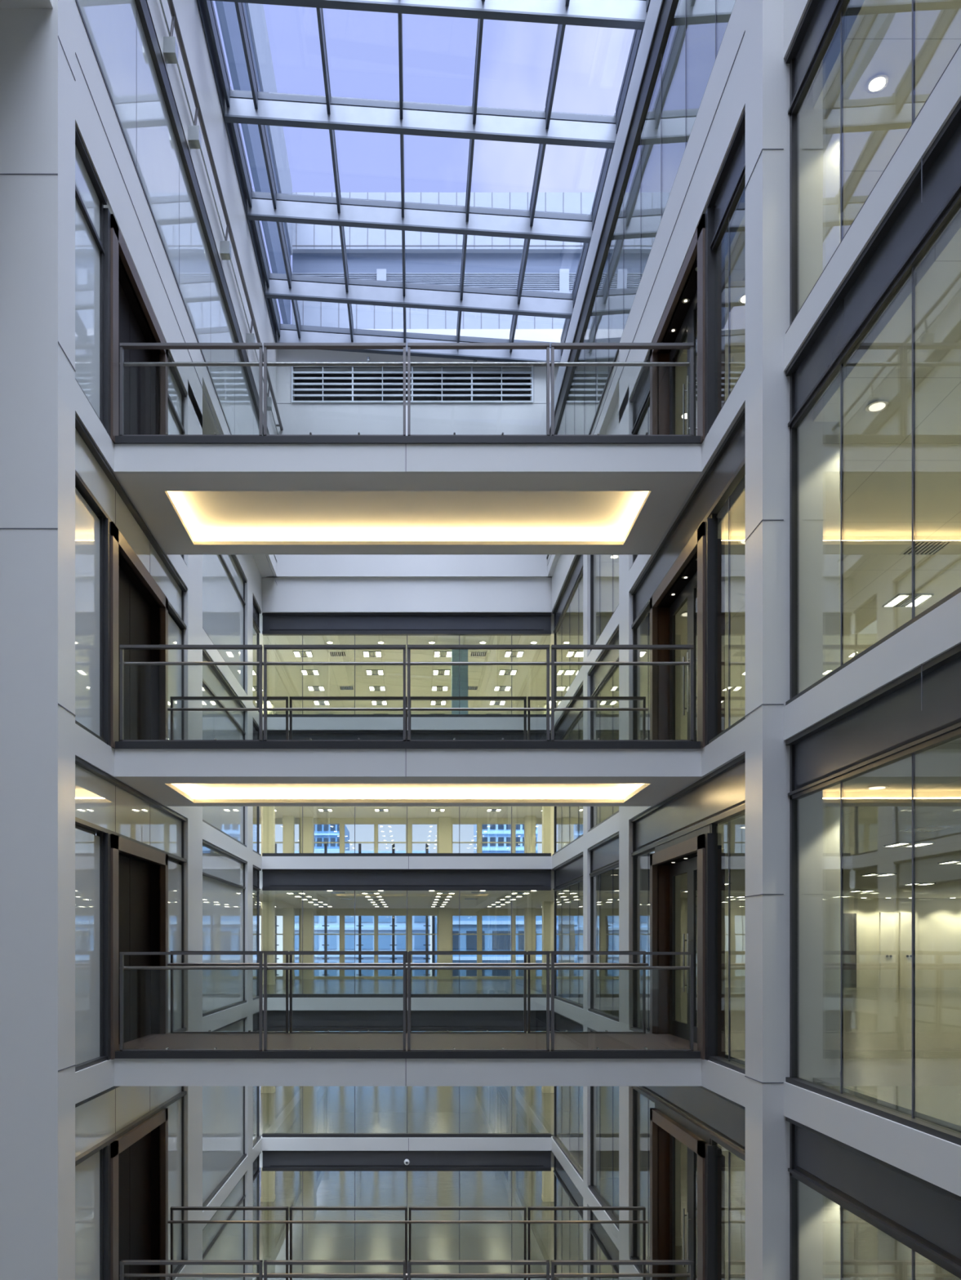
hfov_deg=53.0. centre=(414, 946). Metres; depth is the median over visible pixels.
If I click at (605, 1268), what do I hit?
column
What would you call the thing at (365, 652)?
recessed light
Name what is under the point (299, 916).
window
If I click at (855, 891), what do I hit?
recessed light
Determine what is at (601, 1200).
window
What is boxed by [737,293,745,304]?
recessed light
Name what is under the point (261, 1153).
ceiling
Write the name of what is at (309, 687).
recessed light
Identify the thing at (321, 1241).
floor
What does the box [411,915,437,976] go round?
window
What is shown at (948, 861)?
recessed light
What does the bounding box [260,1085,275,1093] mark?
column
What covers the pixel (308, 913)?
column
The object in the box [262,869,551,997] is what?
window
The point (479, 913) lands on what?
wall
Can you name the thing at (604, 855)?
window
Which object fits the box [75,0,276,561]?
window
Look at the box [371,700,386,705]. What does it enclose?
recessed light
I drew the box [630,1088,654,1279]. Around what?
window
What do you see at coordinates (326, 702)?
recessed light
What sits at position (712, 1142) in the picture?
window
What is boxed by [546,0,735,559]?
window
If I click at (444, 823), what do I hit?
column
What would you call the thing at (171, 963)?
balustrade
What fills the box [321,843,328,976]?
mast
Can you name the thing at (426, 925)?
mast
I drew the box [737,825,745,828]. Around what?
recessed light
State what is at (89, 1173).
window
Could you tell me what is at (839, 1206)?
column
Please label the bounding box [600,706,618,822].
column
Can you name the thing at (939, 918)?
wall
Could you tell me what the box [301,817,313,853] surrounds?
column
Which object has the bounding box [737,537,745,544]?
recessed light
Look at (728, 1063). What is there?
window
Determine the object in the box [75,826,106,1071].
window
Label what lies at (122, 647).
balustrade
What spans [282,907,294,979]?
column
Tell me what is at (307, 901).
recessed light
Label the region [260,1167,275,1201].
column
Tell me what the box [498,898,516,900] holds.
recessed light
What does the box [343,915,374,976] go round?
window
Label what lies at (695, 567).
door
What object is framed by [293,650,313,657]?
recessed light
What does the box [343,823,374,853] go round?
window
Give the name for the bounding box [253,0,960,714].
ceiling
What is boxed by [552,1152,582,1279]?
window
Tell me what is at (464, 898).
ceiling vent
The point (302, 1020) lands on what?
window
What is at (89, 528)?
window
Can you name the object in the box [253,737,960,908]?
ceiling
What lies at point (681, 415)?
recessed light
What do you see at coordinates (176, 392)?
window
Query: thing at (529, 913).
column
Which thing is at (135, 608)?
door
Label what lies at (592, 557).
window
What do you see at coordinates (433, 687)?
recessed light
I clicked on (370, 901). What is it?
recessed light
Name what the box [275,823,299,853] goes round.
window
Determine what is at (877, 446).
ceiling
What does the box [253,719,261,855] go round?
window
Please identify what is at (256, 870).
window
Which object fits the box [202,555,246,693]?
window
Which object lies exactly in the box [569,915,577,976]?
window
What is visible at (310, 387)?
air vent
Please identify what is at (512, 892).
recessed light
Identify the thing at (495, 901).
recessed light
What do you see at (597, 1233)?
window
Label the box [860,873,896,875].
recessed light
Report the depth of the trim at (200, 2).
19.12 m
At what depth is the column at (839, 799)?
10.05 m
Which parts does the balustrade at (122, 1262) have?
post, rail, post, post, rail, post, post, handrail, rail, post, post, rail, post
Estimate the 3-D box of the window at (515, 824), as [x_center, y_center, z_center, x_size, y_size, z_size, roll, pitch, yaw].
[4.765,-3.755,39.084,1.362,2.466,0.093,0,0,0]
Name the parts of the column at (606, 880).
skirting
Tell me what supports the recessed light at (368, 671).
in the ceiling at (877, 33)
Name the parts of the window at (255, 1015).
spandrel panel, pane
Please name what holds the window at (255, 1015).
in the wall at (51, 81)
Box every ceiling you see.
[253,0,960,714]
[253,210,960,817]
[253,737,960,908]
[259,1150,554,1167]
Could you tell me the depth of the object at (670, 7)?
15.80 m
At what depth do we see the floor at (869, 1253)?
27.26 m
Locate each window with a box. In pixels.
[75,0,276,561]
[75,124,106,431]
[75,413,186,629]
[75,487,106,743]
[75,755,186,862]
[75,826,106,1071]
[75,1085,186,1165]
[75,1147,103,1279]
[165,1096,186,1279]
[168,350,186,565]
[168,613,183,739]
[168,858,186,1032]
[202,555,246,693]
[202,649,246,847]
[202,839,246,1017]
[202,1017,246,1210]
[202,1171,246,1279]
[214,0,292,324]
[253,595,261,713]
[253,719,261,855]
[253,865,261,999]
[253,1011,261,1146]
[253,1151,261,1279]
[262,613,551,716]
[262,730,551,856]
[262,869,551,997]
[262,1010,551,1137]
[262,1150,551,1277]
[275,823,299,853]
[275,915,299,976]
[294,850,429,976]
[313,823,340,853]
[313,915,340,976]
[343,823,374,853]
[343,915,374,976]
[377,823,406,853]
[377,915,406,976]
[411,823,437,853]
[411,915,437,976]
[451,823,477,853]
[451,915,477,976]
[481,823,511,853]
[481,915,511,976]
[515,823,542,853]
[515,915,542,976]
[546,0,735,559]
[552,555,582,711]
[552,682,582,855]
[552,852,582,1008]
[552,1011,582,1179]
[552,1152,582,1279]
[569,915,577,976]
[582,915,582,976]
[587,626,618,831]
[587,831,618,1022]
[587,1026,618,1229]
[587,1204,618,1279]
[588,555,618,654]
[630,350,649,568]
[630,850,654,1032]
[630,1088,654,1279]
[631,406,745,628]
[631,753,745,856]
[631,1085,745,1160]
[632,611,648,739]
[706,108,745,431]
[708,496,745,743]
[708,814,745,1074]
[710,1138,730,1279]
[785,0,960,333]
[785,100,960,705]
[785,643,960,1145]
[785,1116,960,1279]
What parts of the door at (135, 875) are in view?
frame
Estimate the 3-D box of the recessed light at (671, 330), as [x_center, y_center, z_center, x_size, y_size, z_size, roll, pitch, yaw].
[3.601,-8.578,13.363,0.098,0.021,0.098,0,0,0]
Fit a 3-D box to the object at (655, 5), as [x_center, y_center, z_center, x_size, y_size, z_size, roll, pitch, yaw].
[3.640,-13.684,17.696,0.244,0.801,15.284,0,0,0]
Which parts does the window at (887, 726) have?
spandrel panel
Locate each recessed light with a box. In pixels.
[285,892,306,893]
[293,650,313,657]
[293,895,312,897]
[300,669,319,675]
[301,898,318,900]
[306,685,324,690]
[306,901,324,902]
[313,700,329,705]
[317,808,333,811]
[360,892,379,893]
[362,650,382,657]
[364,895,382,897]
[365,669,383,675]
[367,898,383,900]
[368,685,385,690]
[369,901,385,902]
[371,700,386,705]
[374,808,388,811]
[430,700,445,705]
[431,685,448,690]
[431,808,444,811]
[432,669,449,675]
[432,901,448,902]
[433,650,451,657]
[433,898,449,900]
[435,895,452,897]
[436,892,454,893]
[486,808,501,811]
[488,700,505,705]
[493,685,511,690]
[494,901,511,902]
[498,669,516,675]
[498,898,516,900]
[503,650,524,657]
[504,895,523,897]
[510,892,530,893]
[576,650,582,657]
[608,555,618,559]
[609,700,618,703]
[669,328,676,333]
[680,412,686,419]
[680,611,687,617]
[681,297,688,303]
[724,895,745,897]
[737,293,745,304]
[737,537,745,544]
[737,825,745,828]
[848,889,875,892]
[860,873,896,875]
[865,74,888,93]
[865,400,888,413]
[865,784,888,789]
[881,593,933,607]
[883,841,934,846]
[903,882,935,884]
[937,860,960,863]
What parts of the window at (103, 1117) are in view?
pane, pane, pane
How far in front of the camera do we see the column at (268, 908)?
32.86 m
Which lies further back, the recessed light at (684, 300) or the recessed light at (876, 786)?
the recessed light at (684, 300)
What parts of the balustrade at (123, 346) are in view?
post, rail, rail, post, post, rail, rail, post, post, handrail, rail, rail, post, post, rail, rail, post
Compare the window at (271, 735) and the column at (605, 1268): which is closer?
the column at (605, 1268)
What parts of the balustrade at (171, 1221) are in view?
post, rail, post, post, rail, post, handrail, post, rail, post, post, rail, post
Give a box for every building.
[291,191,595,328]
[314,824,349,850]
[431,915,577,976]
[473,824,537,853]
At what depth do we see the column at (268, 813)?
32.86 m
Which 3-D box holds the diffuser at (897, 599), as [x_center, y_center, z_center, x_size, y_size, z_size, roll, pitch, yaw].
[7.241,-5.207,14.451,0.118,0.014,0.440,0,0,0]
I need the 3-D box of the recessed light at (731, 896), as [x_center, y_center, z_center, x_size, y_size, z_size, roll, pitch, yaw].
[9.891,-1.536,29.573,0.516,0.028,0.509,0,0,0]
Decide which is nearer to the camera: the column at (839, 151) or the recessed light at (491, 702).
the column at (839, 151)
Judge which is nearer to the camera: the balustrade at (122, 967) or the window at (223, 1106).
the balustrade at (122, 967)
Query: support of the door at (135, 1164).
in the wall at (51, 81)
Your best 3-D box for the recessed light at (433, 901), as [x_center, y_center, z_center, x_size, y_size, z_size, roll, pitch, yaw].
[0.899,-1.536,32.986,0.516,0.028,0.509,0,0,0]
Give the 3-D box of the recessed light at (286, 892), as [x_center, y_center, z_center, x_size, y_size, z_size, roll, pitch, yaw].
[-3.385,-1.536,27.537,0.516,0.028,0.509,0,0,0]
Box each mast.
[275,843,279,976]
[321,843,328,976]
[355,843,363,976]
[389,843,396,976]
[423,843,430,976]
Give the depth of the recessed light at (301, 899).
31.23 m
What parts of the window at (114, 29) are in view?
pane, pane, pane, pane, pane, pane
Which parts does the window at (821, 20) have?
spandrel panel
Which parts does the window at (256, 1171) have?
spandrel panel, pane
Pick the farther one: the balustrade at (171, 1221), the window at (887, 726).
the balustrade at (171, 1221)
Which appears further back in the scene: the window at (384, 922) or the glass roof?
the window at (384, 922)
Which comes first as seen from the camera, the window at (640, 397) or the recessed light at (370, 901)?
the window at (640, 397)
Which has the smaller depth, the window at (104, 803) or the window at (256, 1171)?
the window at (104, 803)
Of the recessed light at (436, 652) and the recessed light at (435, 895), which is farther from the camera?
the recessed light at (435, 895)
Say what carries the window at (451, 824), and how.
in the wall at (479, 913)
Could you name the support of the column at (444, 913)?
on the floor at (877, 1021)
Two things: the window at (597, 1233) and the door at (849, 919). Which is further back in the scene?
the door at (849, 919)
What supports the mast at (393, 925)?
on the ground
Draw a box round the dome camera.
[404,1158,409,1164]
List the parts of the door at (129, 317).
frame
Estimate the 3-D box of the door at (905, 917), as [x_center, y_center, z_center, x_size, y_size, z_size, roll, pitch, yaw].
[15.757,0.104,30.602,0.557,2.396,0.114,0,0,0]
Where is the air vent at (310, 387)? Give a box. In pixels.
[291,366,533,403]
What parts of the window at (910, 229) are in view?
spandrel panel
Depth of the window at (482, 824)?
39.04 m
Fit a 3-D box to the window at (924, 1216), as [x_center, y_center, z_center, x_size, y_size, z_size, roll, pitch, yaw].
[3.751,3.361,6.454,0.118,3.364,6.197,0,0,0]
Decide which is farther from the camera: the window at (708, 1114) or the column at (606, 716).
the column at (606, 716)
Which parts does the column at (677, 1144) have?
skirting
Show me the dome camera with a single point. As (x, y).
(406, 1162)
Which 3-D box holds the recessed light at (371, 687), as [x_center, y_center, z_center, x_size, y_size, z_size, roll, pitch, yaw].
[-1.191,-8.314,30.938,0.516,0.028,0.509,0,0,0]
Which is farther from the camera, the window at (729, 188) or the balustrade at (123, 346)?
the balustrade at (123, 346)
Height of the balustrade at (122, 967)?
1.193 m
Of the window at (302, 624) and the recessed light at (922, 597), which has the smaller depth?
the recessed light at (922, 597)
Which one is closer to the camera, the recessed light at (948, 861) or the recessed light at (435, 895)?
the recessed light at (948, 861)
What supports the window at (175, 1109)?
in the wall at (51, 81)
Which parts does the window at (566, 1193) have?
pane, pane, spandrel panel, pane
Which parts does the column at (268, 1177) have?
skirting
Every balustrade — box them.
[120,342,693,435]
[120,644,693,741]
[120,951,693,1050]
[120,1259,693,1279]
[167,696,648,741]
[167,951,648,1032]
[167,1206,648,1279]
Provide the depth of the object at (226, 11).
31.41 m
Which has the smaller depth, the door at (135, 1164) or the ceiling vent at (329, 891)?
the door at (135, 1164)
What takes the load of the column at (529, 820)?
on the floor
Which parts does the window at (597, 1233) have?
spandrel panel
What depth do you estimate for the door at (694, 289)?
11.89 m
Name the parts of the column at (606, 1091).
skirting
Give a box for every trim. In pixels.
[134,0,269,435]
[196,0,276,342]
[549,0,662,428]
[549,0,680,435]
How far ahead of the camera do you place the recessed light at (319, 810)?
36.64 m
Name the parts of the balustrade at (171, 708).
post, rail, post, post, rail, post, handrail, rail, post, post, rail, post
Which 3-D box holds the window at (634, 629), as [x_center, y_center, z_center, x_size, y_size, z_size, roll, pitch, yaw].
[3.539,-3.758,14.767,0.112,2.752,1.474,0,0,0]
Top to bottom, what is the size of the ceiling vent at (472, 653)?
0.014 m
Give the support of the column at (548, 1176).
on the floor at (321, 1241)
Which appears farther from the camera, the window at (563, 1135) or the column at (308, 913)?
the column at (308, 913)
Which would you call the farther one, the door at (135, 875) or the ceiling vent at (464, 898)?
the ceiling vent at (464, 898)
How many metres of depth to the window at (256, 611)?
24.95 m
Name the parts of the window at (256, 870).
spandrel panel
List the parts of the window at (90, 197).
pane, pane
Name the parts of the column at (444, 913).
skirting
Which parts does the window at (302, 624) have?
spandrel panel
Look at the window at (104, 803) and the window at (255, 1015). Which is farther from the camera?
the window at (255, 1015)
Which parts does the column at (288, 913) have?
skirting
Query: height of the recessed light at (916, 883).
0.028 m
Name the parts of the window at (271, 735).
spandrel panel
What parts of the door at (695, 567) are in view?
handle, handle, frame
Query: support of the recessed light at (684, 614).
in the ceiling at (877, 446)
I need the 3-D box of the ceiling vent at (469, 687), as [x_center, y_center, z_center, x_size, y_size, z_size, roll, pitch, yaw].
[1.825,-8.315,30.892,0.460,0.014,0.463,0,0,0]
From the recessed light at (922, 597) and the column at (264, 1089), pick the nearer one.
the recessed light at (922, 597)
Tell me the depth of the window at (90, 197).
10.94 m
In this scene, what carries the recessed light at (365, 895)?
in the ceiling at (873, 819)
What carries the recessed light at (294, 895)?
in the ceiling at (873, 819)
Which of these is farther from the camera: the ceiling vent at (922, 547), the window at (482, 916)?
the window at (482, 916)
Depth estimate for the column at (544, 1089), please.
32.85 m
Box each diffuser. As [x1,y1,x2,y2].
[886,595,906,605]
[907,595,929,605]
[909,843,929,846]
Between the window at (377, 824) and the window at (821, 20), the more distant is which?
the window at (377, 824)
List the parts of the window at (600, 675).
spandrel panel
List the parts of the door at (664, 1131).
handle, handle, frame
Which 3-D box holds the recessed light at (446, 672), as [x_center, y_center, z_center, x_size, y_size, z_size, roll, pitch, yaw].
[0.822,-8.314,29.122,0.516,0.028,0.509,0,0,0]
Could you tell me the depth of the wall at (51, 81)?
9.75 m
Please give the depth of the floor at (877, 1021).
14.89 m
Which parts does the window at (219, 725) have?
pane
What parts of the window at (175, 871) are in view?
pane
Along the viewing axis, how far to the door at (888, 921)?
30.58 m
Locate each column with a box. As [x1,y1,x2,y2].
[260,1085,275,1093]
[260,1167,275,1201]
[261,806,275,855]
[261,901,275,984]
[262,702,275,714]
[282,815,294,853]
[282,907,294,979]
[300,907,314,978]
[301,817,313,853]
[438,817,451,853]
[438,907,451,978]
[451,649,467,714]
[523,907,536,979]
[524,815,535,853]
[541,901,554,984]
[541,1085,554,1093]
[541,1167,554,1201]
[542,702,551,714]
[542,806,554,855]
[600,562,618,633]
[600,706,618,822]
[600,875,618,1006]
[600,1085,618,1177]
[600,1249,618,1279]
[675,635,680,739]
[675,874,681,1022]
[675,1137,681,1245]
[839,151,839,243]
[839,448,839,666]
[839,799,839,1071]
[839,1205,839,1279]
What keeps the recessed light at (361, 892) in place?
in the ceiling at (873, 819)
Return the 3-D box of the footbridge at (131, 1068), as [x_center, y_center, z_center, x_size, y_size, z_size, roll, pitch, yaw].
[-0.077,1.468,12.791,7.077,0.421,2.488,0,0,0]
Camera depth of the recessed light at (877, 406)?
9.25 m
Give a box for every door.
[103,208,168,443]
[103,518,168,748]
[103,832,168,1060]
[103,1107,168,1279]
[649,208,724,444]
[649,518,724,748]
[649,832,724,1060]
[649,1107,724,1279]
[843,913,856,987]
[879,911,897,987]
[899,911,918,987]
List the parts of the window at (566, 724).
pane, pane, spandrel panel, pane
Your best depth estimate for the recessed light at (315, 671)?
29.09 m
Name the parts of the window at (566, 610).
pane, pane, spandrel panel, pane, pane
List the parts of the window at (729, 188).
spandrel panel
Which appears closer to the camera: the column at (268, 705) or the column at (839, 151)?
the column at (839, 151)
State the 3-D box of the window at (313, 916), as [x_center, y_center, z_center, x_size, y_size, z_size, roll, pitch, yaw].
[-3.556,-0.028,39.084,1.103,2.466,0.093,0,0,0]
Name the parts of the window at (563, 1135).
pane, pane, spandrel panel, pane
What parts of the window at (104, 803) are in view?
pane, pane, pane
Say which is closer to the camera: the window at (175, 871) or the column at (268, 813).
the window at (175, 871)
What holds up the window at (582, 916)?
in the wall at (479, 913)
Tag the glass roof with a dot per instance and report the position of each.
(255, 107)
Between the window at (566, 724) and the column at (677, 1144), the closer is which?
the column at (677, 1144)
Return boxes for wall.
[0,0,277,1279]
[253,577,554,1279]
[253,817,582,978]
[266,328,562,577]
[546,0,960,1279]
[680,897,960,987]
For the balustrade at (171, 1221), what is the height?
1.165 m
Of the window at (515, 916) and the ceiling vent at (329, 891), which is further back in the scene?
the window at (515, 916)
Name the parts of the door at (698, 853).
handle, handle, frame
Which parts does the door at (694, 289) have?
handle, handle, frame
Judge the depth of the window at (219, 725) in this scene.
20.42 m
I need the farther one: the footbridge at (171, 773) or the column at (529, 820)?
the column at (529, 820)
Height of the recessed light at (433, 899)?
0.028 m
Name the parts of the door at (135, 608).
frame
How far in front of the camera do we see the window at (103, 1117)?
11.82 m
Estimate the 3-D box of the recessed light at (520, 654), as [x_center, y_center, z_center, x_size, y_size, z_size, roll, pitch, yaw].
[2.835,-8.314,27.305,0.516,0.028,0.509,0,0,0]
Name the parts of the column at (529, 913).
skirting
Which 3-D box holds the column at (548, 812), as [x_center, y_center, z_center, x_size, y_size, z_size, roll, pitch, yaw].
[4.632,-3.821,33.067,0.446,2.793,0.444,0,0,0]
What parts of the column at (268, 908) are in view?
skirting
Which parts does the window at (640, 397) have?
spandrel panel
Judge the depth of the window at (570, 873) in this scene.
23.73 m
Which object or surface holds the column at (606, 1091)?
on the floor at (869, 1253)
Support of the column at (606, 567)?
on the floor
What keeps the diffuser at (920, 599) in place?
attached to the recessed light at (922, 597)
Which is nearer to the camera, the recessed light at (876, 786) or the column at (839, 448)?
the recessed light at (876, 786)
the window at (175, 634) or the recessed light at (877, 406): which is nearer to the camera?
the recessed light at (877, 406)
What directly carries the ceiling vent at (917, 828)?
in the ceiling at (873, 819)
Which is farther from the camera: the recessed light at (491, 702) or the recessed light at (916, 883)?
the recessed light at (491, 702)
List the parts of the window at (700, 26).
pane, pane, pane, pane, pane, backing panel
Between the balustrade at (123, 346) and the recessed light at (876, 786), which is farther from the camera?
the balustrade at (123, 346)
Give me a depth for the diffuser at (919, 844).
14.39 m
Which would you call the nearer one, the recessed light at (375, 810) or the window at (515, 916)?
the recessed light at (375, 810)
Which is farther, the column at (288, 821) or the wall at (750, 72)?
the column at (288, 821)
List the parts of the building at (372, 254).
louvre post, louvre post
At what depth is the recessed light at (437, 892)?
27.41 m
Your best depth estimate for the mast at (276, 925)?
41.59 m
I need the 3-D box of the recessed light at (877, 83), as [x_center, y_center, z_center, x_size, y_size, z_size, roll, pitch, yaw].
[4.458,-8.312,9.256,0.207,0.021,0.209,0,0,0]
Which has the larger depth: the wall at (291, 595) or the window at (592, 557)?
the wall at (291, 595)
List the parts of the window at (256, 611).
spandrel panel, pane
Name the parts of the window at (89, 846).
backing panel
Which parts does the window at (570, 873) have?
pane, pane, spandrel panel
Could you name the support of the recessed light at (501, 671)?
in the ceiling at (877, 33)
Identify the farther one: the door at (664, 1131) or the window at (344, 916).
the window at (344, 916)
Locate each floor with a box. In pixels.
[253,978,960,1132]
[253,1085,960,1279]
[253,1167,582,1279]
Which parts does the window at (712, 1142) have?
frame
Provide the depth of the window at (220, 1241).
21.14 m
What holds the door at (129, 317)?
in the wall at (51, 81)
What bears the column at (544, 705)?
on the floor
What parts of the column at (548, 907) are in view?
skirting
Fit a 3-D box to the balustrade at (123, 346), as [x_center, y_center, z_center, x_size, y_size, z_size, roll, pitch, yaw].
[-0.091,-6.700,11.615,6.952,1.117,0.126,0,0,0]
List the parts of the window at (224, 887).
pane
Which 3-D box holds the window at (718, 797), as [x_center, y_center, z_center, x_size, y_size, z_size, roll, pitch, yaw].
[3.553,-1.696,12.779,0.098,0.704,5.450,0,0,0]
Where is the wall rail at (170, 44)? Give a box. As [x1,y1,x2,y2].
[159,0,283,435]
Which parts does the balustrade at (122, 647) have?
post, rail, rail, post, post, rail, rail, post, post, handrail, rail, rail, glass panel, post, post, rail, rail, post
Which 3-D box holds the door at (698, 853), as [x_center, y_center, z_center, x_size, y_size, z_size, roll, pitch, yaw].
[3.612,0.000,12.702,0.341,2.689,2.656,0,0,0]
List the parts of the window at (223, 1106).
pane, pane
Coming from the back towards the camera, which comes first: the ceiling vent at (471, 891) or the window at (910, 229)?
the ceiling vent at (471, 891)
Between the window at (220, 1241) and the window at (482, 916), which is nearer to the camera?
the window at (220, 1241)
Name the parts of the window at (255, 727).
spandrel panel, pane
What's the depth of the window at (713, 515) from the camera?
10.85 m
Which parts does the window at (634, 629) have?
frame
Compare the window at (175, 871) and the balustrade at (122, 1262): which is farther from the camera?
the window at (175, 871)
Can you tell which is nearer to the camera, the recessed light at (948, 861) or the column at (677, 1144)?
the column at (677, 1144)
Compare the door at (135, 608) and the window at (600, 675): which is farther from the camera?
the window at (600, 675)
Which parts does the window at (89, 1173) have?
frame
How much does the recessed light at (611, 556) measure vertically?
0.021 m
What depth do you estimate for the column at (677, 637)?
16.08 m
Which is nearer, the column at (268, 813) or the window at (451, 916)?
the column at (268, 813)
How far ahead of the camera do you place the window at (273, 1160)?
25.46 m
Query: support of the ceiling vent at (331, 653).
in the ceiling at (877, 33)
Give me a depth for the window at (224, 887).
20.60 m
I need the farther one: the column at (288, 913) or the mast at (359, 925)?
the mast at (359, 925)
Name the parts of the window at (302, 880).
pane, spandrel panel, pane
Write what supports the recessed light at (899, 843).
in the ceiling at (873, 819)
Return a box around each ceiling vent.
[328,651,346,656]
[328,891,346,893]
[338,685,354,689]
[338,897,354,899]
[463,897,478,899]
[467,685,478,689]
[470,651,487,656]
[470,891,487,893]
[899,539,953,555]
[899,826,953,831]
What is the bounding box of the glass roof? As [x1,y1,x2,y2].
[203,0,650,362]
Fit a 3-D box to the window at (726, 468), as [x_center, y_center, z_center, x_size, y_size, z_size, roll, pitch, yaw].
[3.553,-5.395,12.779,0.098,0.648,5.450,0,0,0]
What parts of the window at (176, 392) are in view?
pane, pane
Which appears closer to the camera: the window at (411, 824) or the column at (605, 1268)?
the column at (605, 1268)
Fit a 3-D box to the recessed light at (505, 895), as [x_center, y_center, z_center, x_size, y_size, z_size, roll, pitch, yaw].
[3.037,-1.536,29.353,0.516,0.028,0.509,0,0,0]
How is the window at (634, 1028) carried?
in the wall at (750, 72)
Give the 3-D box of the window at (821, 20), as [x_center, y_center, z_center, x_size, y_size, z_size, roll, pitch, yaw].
[3.751,-7.439,6.454,0.118,2.772,6.197,0,0,0]
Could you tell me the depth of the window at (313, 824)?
39.04 m
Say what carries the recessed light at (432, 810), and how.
in the ceiling at (877, 446)
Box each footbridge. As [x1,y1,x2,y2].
[113,435,702,555]
[114,741,702,806]
[114,1032,702,1085]
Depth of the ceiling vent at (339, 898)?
30.84 m
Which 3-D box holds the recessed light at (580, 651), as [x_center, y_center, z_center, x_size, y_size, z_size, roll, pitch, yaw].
[4.820,-8.314,27.305,0.516,0.028,0.509,0,0,0]
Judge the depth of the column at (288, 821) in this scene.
38.30 m
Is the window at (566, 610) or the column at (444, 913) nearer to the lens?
the window at (566, 610)
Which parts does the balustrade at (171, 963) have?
post, rail, rail, glass panel, post, post, rail, glass panel, rail, post, handrail, glass panel, rail, rail, post, post, glass panel, rail, rail, post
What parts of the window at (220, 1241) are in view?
pane, pane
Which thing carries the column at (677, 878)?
on the floor at (877, 1021)
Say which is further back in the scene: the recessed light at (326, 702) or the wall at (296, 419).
the recessed light at (326, 702)
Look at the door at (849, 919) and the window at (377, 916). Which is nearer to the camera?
the door at (849, 919)
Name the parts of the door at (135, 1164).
frame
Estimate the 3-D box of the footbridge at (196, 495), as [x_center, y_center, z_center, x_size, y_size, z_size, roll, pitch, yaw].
[-0.077,-5.930,12.791,7.077,0.421,2.488,0,0,0]
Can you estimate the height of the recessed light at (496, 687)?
0.028 m
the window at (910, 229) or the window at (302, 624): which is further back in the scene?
the window at (302, 624)
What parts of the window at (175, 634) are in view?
frame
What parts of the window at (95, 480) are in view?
pane, pane, pane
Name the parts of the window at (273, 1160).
spandrel panel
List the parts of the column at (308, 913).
skirting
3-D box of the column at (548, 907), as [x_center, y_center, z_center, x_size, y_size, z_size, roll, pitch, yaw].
[4.632,-0.122,33.067,0.446,2.849,0.444,0,0,0]
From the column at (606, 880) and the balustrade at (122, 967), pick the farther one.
the column at (606, 880)
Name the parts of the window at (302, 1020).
spandrel panel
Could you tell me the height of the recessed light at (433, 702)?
0.028 m
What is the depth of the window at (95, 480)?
12.09 m
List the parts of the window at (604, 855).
spandrel panel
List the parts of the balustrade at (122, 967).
post, rail, rail, post, post, rail, rail, post, post, handrail, rail, rail, post, post, rail, rail, post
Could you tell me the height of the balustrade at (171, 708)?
1.158 m
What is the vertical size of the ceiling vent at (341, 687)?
0.014 m
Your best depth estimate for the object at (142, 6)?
15.62 m
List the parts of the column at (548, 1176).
skirting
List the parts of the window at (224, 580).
pane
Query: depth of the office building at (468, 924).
60.17 m
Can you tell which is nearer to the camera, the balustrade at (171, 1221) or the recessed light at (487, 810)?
the balustrade at (171, 1221)
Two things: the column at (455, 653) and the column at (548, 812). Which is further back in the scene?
the column at (548, 812)
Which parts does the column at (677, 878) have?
skirting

